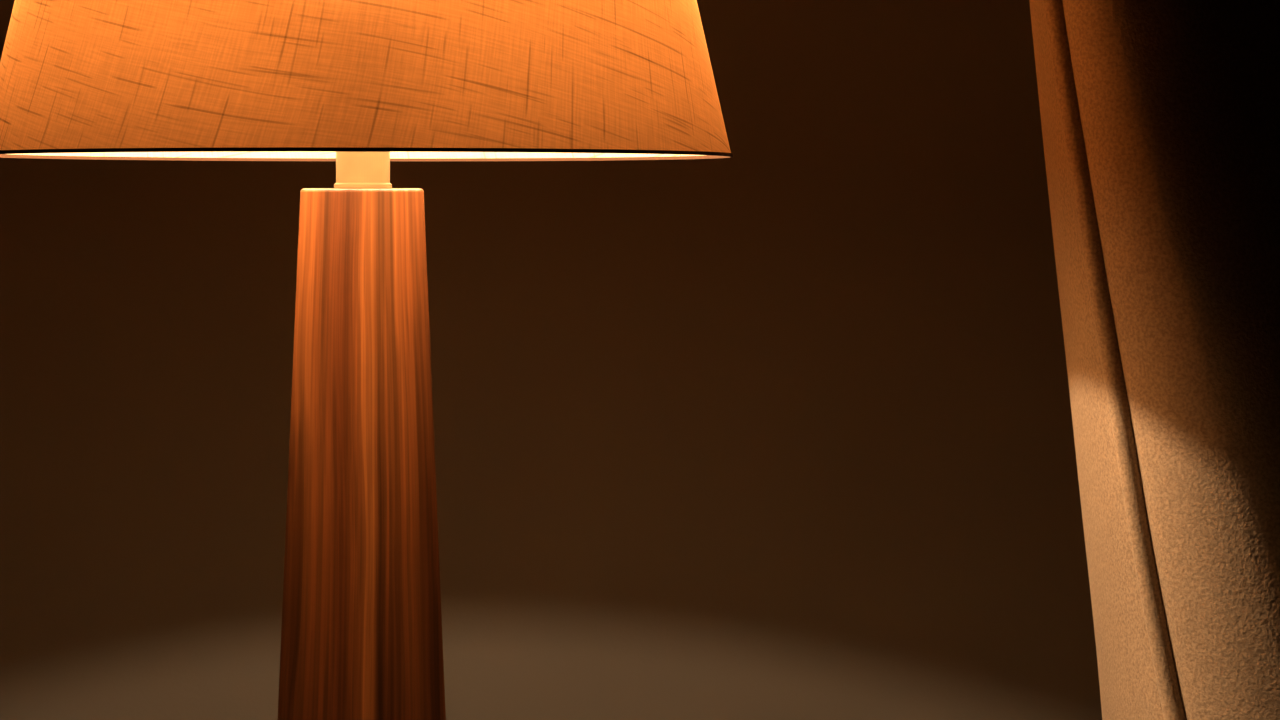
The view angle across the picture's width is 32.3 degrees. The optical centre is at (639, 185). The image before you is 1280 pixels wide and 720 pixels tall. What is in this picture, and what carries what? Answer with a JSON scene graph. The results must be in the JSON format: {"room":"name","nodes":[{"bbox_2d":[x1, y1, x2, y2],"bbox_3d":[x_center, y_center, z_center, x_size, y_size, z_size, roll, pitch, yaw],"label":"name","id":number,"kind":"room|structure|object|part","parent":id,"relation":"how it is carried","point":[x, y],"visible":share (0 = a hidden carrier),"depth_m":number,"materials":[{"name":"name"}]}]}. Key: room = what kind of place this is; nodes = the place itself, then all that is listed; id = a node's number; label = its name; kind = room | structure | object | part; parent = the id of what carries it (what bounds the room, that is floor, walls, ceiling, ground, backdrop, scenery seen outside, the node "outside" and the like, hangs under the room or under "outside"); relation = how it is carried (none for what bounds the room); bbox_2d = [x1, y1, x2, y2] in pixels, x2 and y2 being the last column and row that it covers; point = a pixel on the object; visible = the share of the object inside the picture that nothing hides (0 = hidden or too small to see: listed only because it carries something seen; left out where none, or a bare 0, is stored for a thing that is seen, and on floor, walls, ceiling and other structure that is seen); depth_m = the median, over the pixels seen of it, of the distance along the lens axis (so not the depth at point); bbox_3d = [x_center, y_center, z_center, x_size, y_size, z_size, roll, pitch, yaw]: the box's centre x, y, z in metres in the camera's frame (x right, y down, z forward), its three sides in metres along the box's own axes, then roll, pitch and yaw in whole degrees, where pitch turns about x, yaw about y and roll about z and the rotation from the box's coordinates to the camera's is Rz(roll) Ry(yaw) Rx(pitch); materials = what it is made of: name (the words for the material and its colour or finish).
{"room":"living room","nodes":[
{"label":"living room","id":0,"kind":"room"},
{"bbox_2d":[0,0,1101,719],"bbox_3d":[0.000,-0.387,2.130,6.000,2.700,0.120,0,0,0],"label":"wall","id":1,"kind":"structure","parent":0,"point":[780,428],"depth_m":2.07,"materials":[{"name":"paint"}]},
{"bbox_3d":[0.000,1.013,-0.310,6.000,0.100,5.000,0,0,0],"label":"floor","id":2,"kind":"structure","parent":0,"visible":0},
{"bbox_2d":[1029,0,1279,719],"bbox_3d":[0.633,0.363,1.308,0.794,1.200,0.570,0,0,18],"label":"armchair","id":3,"kind":"object","parent":2,"relation":"on","point":[1160,119],"visible":1,"depth_m":1.15,"materials":[{"name":"fabric"}]},
{"bbox_3d":[-0.150,0.683,1.200,0.500,0.560,0.500,0,0,0],"label":"side table","id":4,"kind":"object","parent":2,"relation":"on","visible":0},
{"bbox_2d":[0,0,732,719],"bbox_3d":[-0.150,0.053,1.200,0.402,0.700,0.402,0,0,-29],"label":"table lamp","id":5,"kind":"object","parent":4,"relation":"on","point":[362,86],"visible":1,"depth_m":1.09,"materials":[{"name":"brown wood"}]},
{"bbox_3d":[-0.150,-0.146,1.200,0.400,0.260,0.400,0,0,-6],"label":"lamp shade","id":6,"kind":"part","parent":5,"relation":"part of","materials":[{"name":"fabric"}]},
{"bbox_3d":[-0.150,-0.017,1.200,0.402,0.002,0.402,0,0,-6],"label":"shade trim","id":7,"kind":"part","parent":5,"relation":"part of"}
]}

